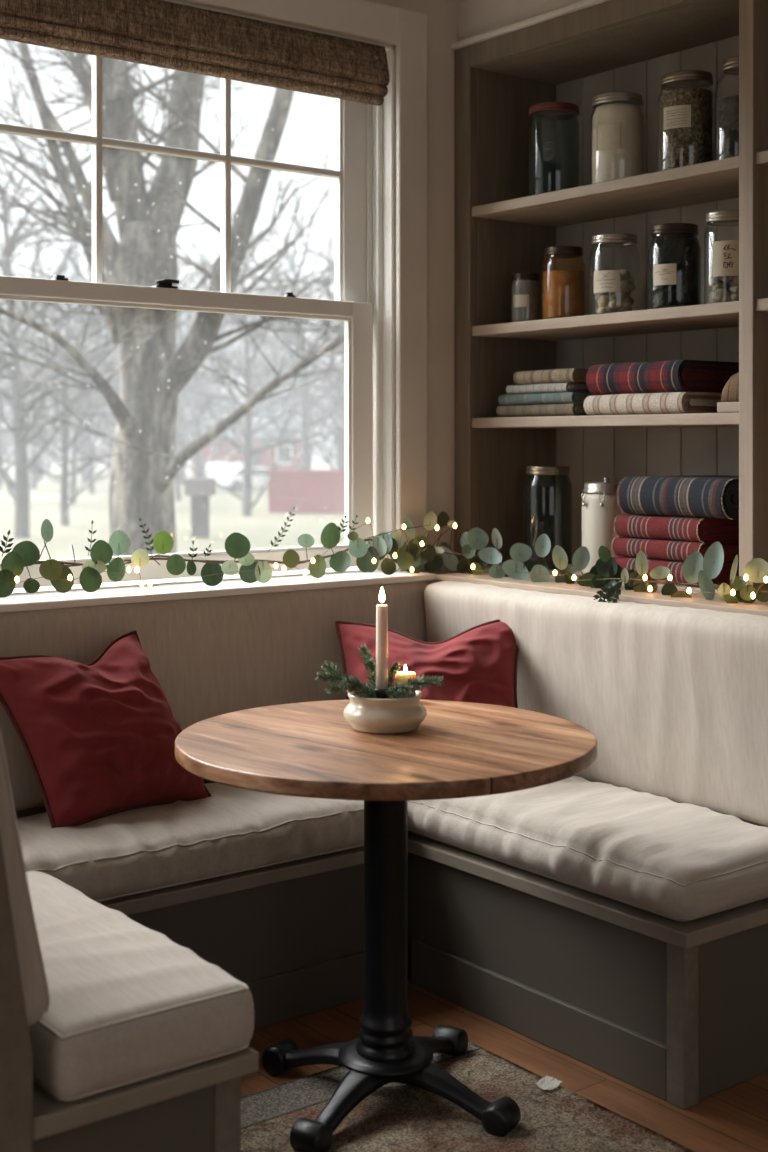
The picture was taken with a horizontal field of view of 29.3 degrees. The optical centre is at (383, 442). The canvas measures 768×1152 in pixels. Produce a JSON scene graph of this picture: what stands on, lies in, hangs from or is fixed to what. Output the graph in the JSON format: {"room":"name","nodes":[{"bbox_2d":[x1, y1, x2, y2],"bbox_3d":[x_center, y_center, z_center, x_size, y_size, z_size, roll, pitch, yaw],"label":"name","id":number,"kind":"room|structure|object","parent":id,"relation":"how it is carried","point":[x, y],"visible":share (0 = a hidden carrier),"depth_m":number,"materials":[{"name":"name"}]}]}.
{"room":"breakfast nook","nodes":[
{"label":"breakfast nook","id":0,"kind":"room"},
{"bbox_2d":[15,0,456,817],"bbox_3d":[-1.481,-0.004,3.410,5.200,2.760,0.170,0,0,-38],"label":"wall","id":1,"kind":"structure","parent":0,"point":[441,14],"depth_m":4.59,"materials":[{"name":"beige paint"}]},
{"bbox_2d":[0,0,393,594],"bbox_3d":[-0.609,-0.394,4.119,1.556,1.630,0.218,0,0,-38],"label":"window","id":2,"kind":"structure","parent":1,"relation":"in","point":[363,172],"depth_m":4.46,"materials":[{"name":"white paint"}]},
{"bbox_2d":[0,0,389,105],"bbox_3d":[-0.544,-1.113,4.035,1.372,0.188,0.067,0,0,-38],"label":"roman shade","id":3,"kind":"object","parent":2,"relation":"attached to","point":[158,33],"visible":1,"depth_m":4.05,"materials":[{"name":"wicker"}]},
{"bbox_2d":[0,570,435,612],"bbox_3d":[-1.009,0.400,3.613,2.795,0.020,0.208,0,0,-38],"label":"windowsill","id":4,"kind":"structure","parent":1,"relation":"attached to","point":[108,596],"depth_m":3.94,"materials":[{"name":"white paint"}]},
{"bbox_2d":[184,0,398,44],"bbox_3d":[-0.579,-1.265,3.989,1.568,0.112,0.022,0,0,-38],"label":"trim","id":5,"kind":"structure","parent":1,"relation":"attached to","point":[365,19],"depth_m":4.31,"materials":[{"name":"white paint"}]},
{"bbox_2d":[396,8,426,570],"bbox_3d":[0.085,-0.465,4.504,0.112,1.712,0.022,0,0,-38],"label":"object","id":6,"kind":"structure","parent":1,"relation":"attached to","point":[411,49],"depth_m":4.49,"materials":[{"name":"white paint"}]},
{"bbox_2d":[445,0,464,2],"bbox_3d":[0.195,-1.434,1.249,5.200,0.100,5.700,0,0,-38],"label":"ceiling","id":7,"kind":"structure","parent":0,"point":[454,1],"depth_m":4.60,"materials":[{"name":"paint"}]},
{"bbox_2d":[241,978,767,1151],"bbox_3d":[0.195,1.436,1.249,5.200,0.120,5.700,0,0,-38],"label":"floor","id":8,"kind":"structure","parent":0,"point":[734,1118],"depth_m":3.19,"materials":[{"name":"brown wood"}]},
{"bbox_2d":[0,731,258,1151],"bbox_3d":[-0.834,0.885,2.779,0.570,0.982,1.323,0,0,-38],"label":"bench","id":9,"kind":"object","parent":8,"relation":"on","point":[197,1107],"visible":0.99,"depth_m":2.23,"materials":[{"name":"grey paint"}]},
{"bbox_2d":[26,871,253,1100],"bbox_3d":[-0.606,0.940,2.659,0.369,0.134,0.847,0,0,-38],"label":"seat cushion","id":10,"kind":"object","parent":9,"relation":"on","point":[129,1003],"visible":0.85,"depth_m":2.38,"materials":[{"name":"fabric"}]},
{"bbox_2d":[0,581,427,1029],"bbox_3d":[-0.559,0.888,3.626,2.042,0.976,0.612,0,0,-38],"label":"bench","id":11,"kind":"object","parent":8,"relation":"on","point":[292,932],"visible":0.38,"depth_m":3.63,"materials":[{"name":"grey paint"}]},
{"bbox_2d":[16,783,363,901],"bbox_3d":[-0.617,0.939,3.475,1.395,0.135,0.477,0,0,-38],"label":"seat cushion","id":12,"kind":"object","parent":11,"relation":"on","point":[233,830],"visible":0.54,"depth_m":3.40,"materials":[{"name":"fabric"}]},
{"bbox_2d":[0,630,211,827],"bbox_3d":[-0.664,0.679,3.515,0.558,0.423,0.226,0,0,-38],"label":"throw pillow","id":13,"kind":"object","parent":12,"relation":"on","point":[98,737],"visible":0.96,"depth_m":3.43,"materials":[{"name":"fabric"}]},
{"bbox_2d":[241,1036,693,1151],"bbox_3d":[0.545,1.367,2.210,0.860,0.002,2.400,0,0,-38],"label":"rug","id":14,"kind":"object","parent":8,"relation":"on","point":[396,1117],"visible":0.65,"depth_m":2.98,"materials":[{"name":"grey carpet"}]},
{"bbox_2d":[175,699,596,1151],"bbox_3d":[0.002,0.993,3.080,0.874,0.764,0.874,0,0,-38],"label":"pedestal table","id":15,"kind":"object","parent":14,"relation":"on","point":[459,749],"visible":1,"depth_m":3.00,"materials":[{"name":"brown wood"}]},
{"bbox_2d":[343,689,426,733],"bbox_3d":[0.002,0.573,3.155,0.179,0.075,0.179,0,0,-38],"label":"ceramic bowl","id":16,"kind":"object","parent":15,"relation":"on","point":[367,715],"visible":0.87,"depth_m":3.08,"materials":[{"name":"ceramic"}]},
{"bbox_2d":[315,660,375,697],"bbox_3d":[-0.084,0.505,3.121,0.127,0.085,0.072,0,0,14],"label":"sprig","id":17,"kind":"object","parent":16,"relation":"on","point":[331,673],"visible":0.98,"depth_m":3.12,"materials":[{"name":"plant"}]},
{"bbox_2d":[325,681,369,697],"bbox_3d":[-0.070,0.524,3.105,0.120,0.051,0.062,0,0,-38],"label":"sprig","id":18,"kind":"object","parent":16,"relation":"in","point":[360,691],"visible":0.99,"depth_m":3.09,"materials":[{"name":"plant"}]},
{"bbox_2d":[357,644,375,688],"bbox_3d":[-0.028,0.486,3.171,0.056,0.110,0.053,0,0,-10],"label":"sprig","id":19,"kind":"object","parent":16,"relation":"on","point":[369,663],"visible":0.91,"depth_m":3.17,"materials":[{"name":"plant"}]},
{"bbox_2d":[375,688,388,698],"bbox_3d":[-0.004,0.534,3.145,0.033,0.021,0.033,0,0,-38],"label":"candle cup","id":20,"kind":"object","parent":16,"relation":"in","point":[380,693],"visible":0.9,"depth_m":3.13,"materials":[{"name":"black metal"}]},
{"bbox_2d":[376,587,387,688],"bbox_3d":[-0.004,0.421,3.145,0.026,0.230,0.026,0,0,-38],"label":"taper candle","id":21,"kind":"object","parent":20,"relation":"in","point":[381,609],"visible":1,"depth_m":3.13,"materials":[{"name":"beige wax"}]},
{"bbox_2d":[388,661,401,689],"bbox_3d":[0.017,0.503,3.159,0.031,0.072,0.053,0,0,-38],"label":"sprig","id":22,"kind":"object","parent":16,"relation":"on","point":[394,668],"visible":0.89,"depth_m":3.15,"materials":[{"name":"plant"}]},
{"bbox_2d":[385,681,414,698],"bbox_3d":[0.033,0.523,3.096,0.034,0.045,0.071,0,0,-45],"label":"sprig","id":23,"kind":"object","parent":16,"relation":"on","point":[400,688],"visible":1,"depth_m":3.10,"materials":[{"name":"plant"}]},
{"bbox_2d":[395,664,415,697],"bbox_3d":[0.046,0.511,3.165,0.045,0.073,0.045,0,0,-38],"label":"votive candle","id":24,"kind":"object","parent":16,"relation":"in","point":[401,676],"visible":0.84,"depth_m":3.15,"materials":[{"name":"beige wax"}]},
{"bbox_2d":[394,676,443,698],"bbox_3d":[0.075,0.520,3.123,0.102,0.058,0.073,0,0,35],"label":"sprig","id":25,"kind":"object","parent":16,"relation":"on","point":[417,683],"visible":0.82,"depth_m":3.12,"materials":[{"name":"plant"}]},
{"bbox_2d":[536,1075,562,1089],"bbox_3d":[0.351,1.359,3.126,0.042,0.007,0.061,0,0,35],"label":"paper scrap","id":26,"kind":"object","parent":14,"relation":"on","point":[547,1082],"visible":1,"depth_m":3.13,"materials":[{"name":"paper"}]},
{"bbox_2d":[407,571,767,1108],"bbox_3d":[0.666,0.883,3.512,0.678,0.985,2.298,0,0,-38],"label":"bench","id":27,"kind":"object","parent":8,"relation":"on","point":[672,692],"visible":0.74,"depth_m":3.48,"materials":[{"name":"beige fabric"}]},
{"bbox_2d":[0,507,767,603],"bbox_3d":[-0.018,0.316,3.485,1.639,0.276,1.417,0,0,-38],"label":"eucalyptus garland","id":28,"kind":"object","parent":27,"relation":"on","point":[697,569],"visible":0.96,"depth_m":3.99,"materials":[{"name":"green plant"}]},
{"bbox_2d":[0,576,46,582],"label":"fairy lights","id":29,"kind":"object","parent":28,"relation":"attached to","point":[16,579],"depth_m":3.59,"materials":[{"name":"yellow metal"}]},
{"bbox_2d":[52,575,77,580],"label":"fairy lights","id":30,"kind":"object","parent":28,"relation":"attached to","point":[69,577],"depth_m":3.67,"materials":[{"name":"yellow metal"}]},
{"bbox_2d":[119,567,222,586],"label":"fairy lights","id":31,"kind":"object","parent":28,"relation":"attached to","point":[128,569],"depth_m":3.80,"materials":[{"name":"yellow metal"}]},
{"bbox_2d":[270,518,372,574],"label":"fairy lights","id":32,"kind":"object","parent":28,"relation":"attached to","point":[367,520],"depth_m":4.12,"materials":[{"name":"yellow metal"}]},
{"bbox_2d":[372,540,377,563],"label":"fairy lights","id":33,"kind":"object","parent":28,"relation":"attached to","point":[373,560],"depth_m":4.26,"materials":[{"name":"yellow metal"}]},
{"bbox_2d":[381,524,409,559],"label":"fairy lights","id":34,"kind":"object","parent":28,"relation":"attached to","point":[403,526],"depth_m":4.33,"materials":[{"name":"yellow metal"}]},
{"bbox_2d":[410,525,445,571],"label":"fairy lights","id":35,"kind":"object","parent":28,"relation":"attached to","point":[437,528],"depth_m":4.37,"materials":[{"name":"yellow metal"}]},
{"bbox_2d":[563,574,582,580],"label":"fairy lights","id":36,"kind":"object","parent":28,"relation":"attached to","point":[573,577],"depth_m":4.01,"materials":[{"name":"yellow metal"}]},
{"bbox_2d":[634,575,715,593],"label":"fairy lights","id":37,"kind":"object","parent":28,"relation":"attached to","point":[644,577],"depth_m":3.74,"materials":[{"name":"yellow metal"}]},
{"bbox_2d":[739,574,767,598],"label":"fairy lights","id":38,"kind":"object","parent":28,"relation":"attached to","point":[753,595],"depth_m":3.53,"materials":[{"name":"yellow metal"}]},
{"bbox_2d":[407,776,767,921],"bbox_3d":[0.390,0.934,3.693,0.516,0.144,1.352,0,0,-38],"label":"seat cushion","id":39,"kind":"object","parent":27,"relation":"on","point":[681,862],"visible":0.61,"depth_m":3.33,"materials":[{"name":"fabric"}]},
{"bbox_2d":[335,619,518,707],"bbox_3d":[0.119,0.678,3.933,0.536,0.404,0.293,0,0,4],"label":"throw pillow","id":40,"kind":"object","parent":39,"relation":"on","point":[478,664],"visible":0.43,"depth_m":3.93,"materials":[{"name":"fabric"}]},
{"bbox_2d":[457,0,582,41],"bbox_3d":[2.083,-0.004,2.650,0.500,2.760,5.400,0,0,-38],"label":"wall","id":41,"kind":"structure","parent":0,"point":[474,17],"depth_m":4.49,"materials":[{"name":"beige paint"}]},
{"bbox_2d":[451,0,608,49],"bbox_3d":[0.970,-1.243,3.654,0.028,0.018,2.450,0,0,-38],"label":"trim","id":42,"kind":"structure","parent":41,"relation":"attached to","point":[583,4],"depth_m":4.34,"materials":[{"name":"white paint"}]},
{"bbox_2d":[454,0,767,595],"bbox_3d":[1.139,-0.394,3.760,0.398,1.680,2.486,0,0,-38],"label":"bookcase","id":43,"kind":"object","parent":41,"relation":"attached to","point":[501,231],"visible":0.68,"depth_m":4.49,"materials":[{"name":"brown wood"}]},
{"bbox_2d":[511,273,539,321],"bbox_3d":[0.434,-0.441,4.520,0.093,0.155,0.091,0,0,-38],"label":"glass jar","id":44,"kind":"object","parent":43,"relation":"on","point":[525,288],"visible":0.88,"depth_m":4.49,"materials":[{"name":"grey glass"}]},
{"bbox_2d":[496,403,588,416],"bbox_3d":[0.548,-0.098,4.450,0.263,0.036,0.334,0,0,-38],"label":"folded blanket","id":45,"kind":"object","parent":43,"relation":"on","point":[570,409],"visible":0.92,"depth_m":4.34,"materials":[{"name":"fabric"}]},
{"bbox_2d":[498,392,594,404],"bbox_3d":[0.544,-0.132,4.448,0.251,0.031,0.325,0,0,-38],"label":"folded blanket","id":46,"kind":"object","parent":45,"relation":"on","point":[563,397],"visible":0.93,"depth_m":4.34,"materials":[{"name":"fabric"}]},
{"bbox_2d":[506,383,589,393],"bbox_3d":[0.546,-0.163,4.452,0.242,0.027,0.266,0,0,-38],"label":"folded blanket","id":47,"kind":"object","parent":46,"relation":"on","point":[549,387],"visible":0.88,"depth_m":4.35,"materials":[{"name":"fabric"}]},
{"bbox_2d":[513,368,587,384],"bbox_3d":[0.560,-0.198,4.433,0.243,0.041,0.263,0,0,-38],"label":"folded blanket","id":48,"kind":"object","parent":47,"relation":"on","point":[572,375],"visible":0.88,"depth_m":4.33,"materials":[{"name":"fabric"}]},
{"bbox_2d":[524,466,571,569],"bbox_3d":[0.498,0.225,4.471,0.147,0.309,0.147,0,0,-38],"label":"glass jar","id":49,"kind":"object","parent":43,"relation":"on","point":[547,489],"visible":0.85,"depth_m":4.41,"materials":[{"name":"black glass"}]},
{"bbox_2d":[529,102,578,195],"bbox_3d":[0.514,-0.875,4.451,0.153,0.282,0.153,0,0,-38],"label":"glass jar","id":50,"kind":"object","parent":43,"relation":"on","point":[549,111],"visible":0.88,"depth_m":4.44,"materials":[{"name":"glass"}]},
{"bbox_2d":[542,246,584,318],"bbox_3d":[0.539,-0.475,4.419,0.130,0.222,0.130,0,0,-38],"label":"glass jar","id":51,"kind":"object","parent":43,"relation":"on","point":[563,290],"visible":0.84,"depth_m":4.37,"materials":[{"name":"orange glass"}]},
{"bbox_2d":[581,477,629,573],"bbox_3d":[0.643,0.239,4.276,0.154,0.281,0.142,0,0,-38],"label":"canister","id":52,"kind":"object","parent":43,"relation":"on","point":[600,508],"visible":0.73,"depth_m":4.22,"materials":[{"name":"beige ceramic"}]},
{"bbox_2d":[590,233,638,314],"bbox_3d":[0.666,-0.481,4.254,0.144,0.235,0.142,0,0,-38],"label":"glass jar","id":53,"kind":"object","parent":43,"relation":"on","point":[613,288],"visible":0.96,"depth_m":4.21,"materials":[{"name":"clear glass"}]},
{"bbox_2d":[591,92,643,183],"bbox_3d":[0.673,-0.866,4.245,0.155,0.264,0.154,0,0,-38],"label":"glass jar","id":54,"kind":"object","parent":43,"relation":"on","point":[617,122],"visible":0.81,"depth_m":4.18,"materials":[{"name":"beige glass"}]},
{"bbox_2d":[583,392,721,414],"bbox_3d":[0.799,-0.108,4.140,0.303,0.058,0.379,0,0,-38],"label":"folded blanket","id":55,"kind":"object","parent":43,"relation":"on","point":[666,402],"visible":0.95,"depth_m":4.00,"materials":[{"name":"beige fabric"}]},
{"bbox_2d":[586,360,738,394],"bbox_3d":[0.799,-0.182,4.150,0.317,0.086,0.364,0,0,-38],"label":"folded blanket","id":56,"kind":"object","parent":55,"relation":"on","point":[672,375],"visible":0.98,"depth_m":4.02,"materials":[{"name":"red fabric"}]},
{"bbox_2d":[648,223,700,308],"bbox_3d":[0.804,-0.482,4.076,0.146,0.237,0.145,0,0,-38],"label":"glass jar","id":57,"kind":"object","parent":43,"relation":"on","point":[674,250],"visible":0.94,"depth_m":4.02,"materials":[{"name":"black glass"}]},
{"bbox_2d":[612,556,738,584],"bbox_3d":[0.851,0.349,4.082,0.316,0.066,0.337,0,0,-38],"label":"folded blanket","id":58,"kind":"object","parent":43,"relation":"on","point":[675,567],"visible":0.28,"depth_m":3.95,"materials":[{"name":"red fabric"}]},
{"bbox_2d":[611,536,738,560],"bbox_3d":[0.849,0.290,4.083,0.304,0.057,0.323,0,0,-38],"label":"folded blanket","id":59,"kind":"object","parent":58,"relation":"on","point":[664,549],"visible":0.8,"depth_m":3.97,"materials":[{"name":"red fabric"}]},
{"bbox_2d":[613,514,738,542],"bbox_3d":[0.850,0.232,4.081,0.305,0.065,0.306,0,0,-38],"label":"folded blanket","id":60,"kind":"object","parent":59,"relation":"on","point":[696,529],"visible":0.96,"depth_m":3.96,"materials":[{"name":"red fabric"}]},
{"bbox_2d":[616,475,738,519],"bbox_3d":[0.885,0.146,4.046,0.325,0.107,0.383,0,0,-38],"label":"folded blanket","id":61,"kind":"object","parent":60,"relation":"on","point":[709,496],"visible":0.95,"depth_m":3.93,"materials":[{"name":"blue fabric"}]},
{"bbox_2d":[658,70,714,170],"bbox_3d":[0.831,-0.871,4.042,0.156,0.275,0.154,0,0,-38],"label":"glass jar","id":62,"kind":"object","parent":43,"relation":"on","point":[686,105],"visible":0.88,"depth_m":3.98,"materials":[{"name":"clear glass"}]},
{"bbox_2d":[704,210,738,303],"bbox_3d":[0.921,-0.489,3.927,0.129,0.250,0.129,0,0,-27],"label":"glass jar","id":63,"kind":"object","parent":43,"relation":"on","point":[724,273],"visible":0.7,"depth_m":3.88,"materials":[{"name":"clear glass"}]},
{"bbox_2d":[715,56,738,159],"bbox_3d":[0.945,-0.874,3.896,0.136,0.280,0.136,0,0,-38],"label":"glass jar","id":64,"kind":"object","parent":43,"relation":"on","point":[728,107],"visible":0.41,"depth_m":3.86,"materials":[{"name":"clear glass"}]},
{"bbox_2d":[717,402,738,412],"bbox_3d":[0.966,-0.093,3.869,0.170,0.028,0.090,0,0,-38],"label":"wooden box","id":65,"kind":"object","parent":43,"relation":"on","point":[722,407],"visible":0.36,"depth_m":3.82,"materials":[{"name":"brown wood"}]},
{"bbox_2d":[721,372,738,401],"bbox_3d":[0.966,-0.150,3.869,0.150,0.082,0.088,0,0,-38],"label":"pouch","id":66,"kind":"object","parent":65,"relation":"on","point":[730,392],"visible":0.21,"depth_m":3.84,"materials":[{"name":"fabric"}]},
{"label":"outside","id":67,"kind":"structure","parent":0,"visible":0},
{"bbox_2d":[0,463,343,561],"bbox_3d":[-41.744,2.576,181.065,450.000,0.001,329.750,0,0,-38],"label":"ground","id":68,"kind":"structure","parent":67,"point":[226,518],"depth_m":49.53,"materials":[{"name":"white snow"}]},
{"bbox_2d":[0,308,31,473],"bbox_3d":[-17.247,-2.030,63.031,6.571,9.585,6.586,0,0,15],"label":"bare tree","id":69,"kind":"object","parent":68,"relation":"on","point":[1,436],"visible":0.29,"depth_m":63.88,"materials":[{"name":"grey plant"}]},
{"bbox_2d":[0,302,52,464],"bbox_3d":[-27.790,-4.108,103.145,9.431,13.828,9.319,0,0,28],"label":"bare tree","id":70,"kind":"object","parent":68,"relation":"on","point":[1,302],"visible":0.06,"depth_m":104.06,"materials":[{"name":"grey plant"}]},
{"bbox_2d":[0,303,54,417],"bbox_3d":[-31.945,-6.032,121.490,12.001,17.809,12.146,0,0,7],"label":"bare tree","id":71,"kind":"object","parent":68,"relation":"on","point":[29,303],"visible":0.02,"depth_m":120.89,"materials":[{"name":"grey plant"}]},
{"bbox_2d":[0,300,71,488],"bbox_3d":[-21.311,-3.454,82.595,8.947,12.472,7.127,0,0,-19],"label":"bare tree","id":72,"kind":"object","parent":68,"relation":"on","point":[3,387],"visible":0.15,"depth_m":82.10,"materials":[{"name":"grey plant"}]},
{"bbox_2d":[2,276,87,481],"bbox_3d":[-24.171,-4.296,98.567,10.150,14.301,10.577,0,0,41],"label":"bare tree","id":73,"kind":"object","parent":68,"relation":"on","point":[40,459],"visible":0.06,"depth_m":98.14,"materials":[{"name":"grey plant"}]},
{"bbox_2d":[0,301,100,488],"bbox_3d":[-18.905,-3.436,82.328,8.263,12.436,8.095,0,0,16],"label":"bare tree","id":74,"kind":"object","parent":68,"relation":"on","point":[33,476],"visible":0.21,"depth_m":81.80,"materials":[{"name":"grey plant"}]},
{"bbox_2d":[3,232,106,472],"bbox_3d":[-29.574,-8.139,127.519,17.600,22.164,12.602,0,0,-24],"label":"bare tree","id":75,"kind":"object","parent":68,"relation":"on","point":[47,469],"visible":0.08,"depth_m":126.94,"materials":[{"name":"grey plant"}]},
{"bbox_2d":[6,280,112,473],"bbox_3d":[-26.003,-5.371,120.326,11.738,16.539,12.232,0,0,-18],"label":"bare tree","id":76,"kind":"object","parent":68,"relation":"on","point":[93,437],"visible":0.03,"depth_m":121.19,"materials":[{"name":"grey plant"}]},
{"bbox_2d":[1,238,117,482],"bbox_3d":[-19.589,-5.620,94.315,9.639,16.952,13.461,0,0,36],"label":"bare tree","id":77,"kind":"object","parent":68,"relation":"on","point":[84,470],"visible":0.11,"depth_m":94.08,"materials":[{"name":"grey plant"}]},
{"bbox_2d":[0,305,120,503],"bbox_3d":[-13.396,-1.885,62.054,6.379,9.284,6.365,0,0,34],"label":"bare tree","id":78,"kind":"object","parent":68,"relation":"on","point":[73,462],"visible":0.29,"depth_m":61.74,"materials":[{"name":"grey plant"}]},
{"bbox_2d":[29,304,120,493],"bbox_3d":[-14.922,-2.305,74.315,6.964,10.159,6.980,0,0,8],"label":"bare tree","id":79,"kind":"object","parent":68,"relation":"on","point":[92,486],"visible":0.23,"depth_m":74.66,"materials":[{"name":"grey plant"}]},
{"bbox_2d":[42,223,120,473],"bbox_3d":[-23.340,-7.559,121.361,14.130,20.967,14.300,0,0,19],"label":"bare tree","id":80,"kind":"object","parent":68,"relation":"on","point":[111,457],"visible":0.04,"depth_m":120.36,"materials":[{"name":"grey plant"}]},
{"bbox_2d":[0,234,181,525],"bbox_3d":[-9.604,-1.860,46.118,6.343,9.232,6.329,0,0,-22],"label":"bare tree","id":81,"kind":"object","parent":68,"relation":"on","point":[64,504],"visible":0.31,"depth_m":45.76,"materials":[{"name":"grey plant"}]},
{"bbox_2d":[0,122,197,537],"bbox_3d":[-9.790,-3.243,39.325,7.836,12.038,7.999,0,0,39],"label":"bare tree","id":82,"kind":"object","parent":68,"relation":"on","point":[21,497],"visible":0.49,"depth_m":39.82,"materials":[{"name":"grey plant"}]},
{"bbox_2d":[54,307,177,444],"bbox_3d":[-18.173,-4.681,100.157,10.239,15.012,10.117,0,0,-6],"label":"bare tree","id":83,"kind":"object","parent":68,"relation":"on","point":[74,307],"visible":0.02,"depth_m":100.10,"materials":[{"name":"grey plant"}]},
{"bbox_2d":[49,268,222,474],"bbox_3d":[-9.953,-2.247,58.459,6.896,10.037,6.881,0,0,-15],"label":"bare tree","id":84,"kind":"object","parent":68,"relation":"on","point":[117,350],"visible":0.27,"depth_m":58.00,"materials":[{"name":"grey plant"}]},
{"bbox_2d":[50,261,227,460],"bbox_3d":[-13.308,-4.501,81.188,10.501,14.638,8.365,0,0,-14],"label":"bare tree","id":85,"kind":"object","parent":68,"relation":"on","point":[103,421],"visible":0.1,"depth_m":79.98,"materials":[{"name":"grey plant"}]},
{"bbox_2d":[95,260,230,433],"bbox_3d":[-18.924,-6.263,124.920,13.605,18.395,13.056,0,0,-22],"label":"bare tree","id":86,"kind":"object","parent":68,"relation":"on","point":[192,260],"visible":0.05,"depth_m":124.15,"materials":[{"name":"grey plant"}]},
{"bbox_2d":[0,39,343,555],"bbox_3d":[-2.150,-2.170,13.654,6.679,9.680,4.674,0,0,8],"label":"tree","id":87,"kind":"object","parent":68,"relation":"on","point":[145,465],"visible":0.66,"depth_m":13.70,"materials":[{"name":"grey plant"}]},
{"bbox_2d":[109,252,249,482],"bbox_3d":[-12.814,-4.985,95.120,10.668,15.642,10.541,0,0,-3],"label":"bare tree","id":88,"kind":"object","parent":68,"relation":"on","point":[182,471],"visible":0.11,"depth_m":93.83,"materials":[{"name":"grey plant"}]},
{"bbox_2d":[120,322,264,500],"bbox_3d":[-8.890,-1.676,64.824,6.067,8.850,6.080,0,0,-38],"label":"bare tree","id":89,"kind":"object","parent":68,"relation":"on","point":[177,477],"visible":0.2,"depth_m":65.04,"materials":[{"name":"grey plant"}]},
{"bbox_2d":[185,478,215,537],"bbox_3d":[-5.003,1.766,40.050,0.800,1.620,0.420,0,0,0],"label":"post","id":90,"kind":"object","parent":68,"relation":"on","point":[200,490],"visible":1,"depth_m":39.90,"materials":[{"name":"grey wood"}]},
{"bbox_2d":[177,235,262,445],"bbox_3d":[-15.582,-7.535,125.874,11.892,20.914,16.608,0,0,-41],"label":"bare tree","id":91,"kind":"object","parent":68,"relation":"on","point":[206,363],"visible":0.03,"depth_m":125.74,"materials":[{"name":"grey plant"}]},
{"bbox_2d":[185,263,256,439],"bbox_3d":[-11.781,-5.100,102.433,9.027,15.876,12.607,0,0,-18],"label":"bare tree","id":92,"kind":"object","parent":68,"relation":"on","point":[230,317],"visible":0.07,"depth_m":102.50,"materials":[{"name":"grey plant"}]},
{"bbox_2d":[105,185,343,515],"bbox_3d":[-4.374,-3.273,52.182,8.679,12.098,6.913,0,0,32],"label":"bare tree","id":93,"kind":"object","parent":68,"relation":"on","point":[247,505],"visible":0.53,"depth_m":51.99,"materials":[{"name":"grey plant"}]},
{"bbox_2d":[205,462,252,487],"bbox_3d":[-8.529,1.812,81.999,1.620,1.529,3.814,0,0,16],"label":"car","id":94,"kind":"object","parent":68,"relation":"on","point":[216,474],"visible":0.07,"depth_m":80.24,"materials":[{"name":"white paint"}]},
{"bbox_2d":[177,253,295,477],"bbox_3d":[-9.747,-3.924,82.055,9.294,13.527,9.273,0,0,11],"label":"bare tree","id":95,"kind":"object","parent":68,"relation":"on","point":[198,416],"visible":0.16,"depth_m":81.78,"materials":[{"name":"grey plant"}]},
{"bbox_2d":[187,412,301,477],"bbox_3d":[-8.315,0.326,92.000,7.000,4.500,8.800,0,0,0],"label":"brick building","id":96,"kind":"structure","parent":68,"relation":"on","point":[267,455],"depth_m":87.99,"materials":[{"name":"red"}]},
{"bbox_2d":[219,467,269,490],"bbox_3d":[-6.951,1.937,80.002,3.832,1.278,1.620,0,0,-14],"label":"car","id":97,"kind":"object","parent":68,"relation":"on","point":[233,480],"visible":0.47,"depth_m":79.07,"materials":[{"name":"white paint"}]},
{"bbox_2d":[178,254,313,470],"bbox_3d":[-7.380,-3.516,79.259,8.203,12.603,8.374,0,0,39],"label":"bare tree","id":98,"kind":"object","parent":68,"relation":"on","point":[239,434],"visible":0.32,"depth_m":78.55,"materials":[{"name":"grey plant"}]},
{"bbox_2d":[199,276,314,420],"bbox_3d":[-10.346,-6.121,131.775,10.228,17.988,14.285,0,0,30],"label":"bare tree","id":99,"kind":"object","parent":68,"relation":"on","point":[265,276],"visible":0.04,"depth_m":131.61,"materials":[{"name":"grey plant"}]},
{"bbox_2d":[202,253,334,424],"bbox_3d":[-6.692,-5.258,98.633,10.922,16.208,11.054,0,0,13],"label":"bare tree","id":100,"kind":"object","parent":68,"relation":"on","point":[269,401],"visible":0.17,"depth_m":98.43,"materials":[{"name":"grey plant"}]},
{"bbox_2d":[231,202,343,469],"bbox_3d":[-3.496,-5.029,76.470,10.239,15.732,10.453,0,0,4],"label":"bare tree","id":101,"kind":"object","parent":68,"relation":"on","point":[306,464],"visible":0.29,"depth_m":76.64,"materials":[{"name":"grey plant"}]},
{"bbox_2d":[239,253,338,453],"bbox_3d":[-5.762,-5.466,102.644,9.458,16.635,13.210,0,0,-9],"label":"bare tree","id":102,"kind":"object","parent":68,"relation":"on","point":[298,384],"visible":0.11,"depth_m":102.22,"materials":[{"name":"grey plant"}]},
{"bbox_2d":[243,290,338,429],"bbox_3d":[-6.761,-6.056,131.546,12.035,17.858,12.180,0,0,3],"label":"bare tree","id":103,"kind":"object","parent":68,"relation":"on","point":[273,290],"visible":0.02,"depth_m":131.00,"materials":[{"name":"grey plant"}]},
{"bbox_2d":[255,205,343,469],"bbox_3d":[-0.875,-3.313,58.717,8.095,12.183,7.930,0,0,28],"label":"bare tree","id":104,"kind":"object","parent":68,"relation":"on","point":[291,342],"visible":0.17,"depth_m":58.15,"materials":[{"name":"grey plant"}]},
{"bbox_2d":[263,289,343,469],"bbox_3d":[-3.010,-3.166,77.981,7.732,11.879,7.893,0,0,-36],"label":"bare tree","id":105,"kind":"object","parent":68,"relation":"on","point":[337,456],"visible":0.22,"depth_m":77.63,"materials":[{"name":"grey plant"}]},
{"bbox_2d":[267,470,343,512],"bbox_3d":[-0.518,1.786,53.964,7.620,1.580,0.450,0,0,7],"label":"building","id":106,"kind":"structure","parent":68,"relation":"on","point":[308,491],"depth_m":54.06,"materials":[{"name":"red"}]},
{"bbox_2d":[275,231,343,464],"bbox_3d":[-2.717,-6.118,100.421,14.280,17.983,10.225,0,0,34],"label":"bare tree","id":107,"kind":"object","parent":68,"relation":"on","point":[327,425],"visible":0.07,"depth_m":100.44,"materials":[{"name":"grey plant"}]},
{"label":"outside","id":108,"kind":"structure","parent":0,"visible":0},
{"bbox_2d":[1,323,339,462],"bbox_3d":[-15.520,-10.268,241.021,219.832,25.689,202.533,0,0,-38],"label":"hillside","id":109,"kind":"structure","parent":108,"point":[315,458],"depth_m":207.86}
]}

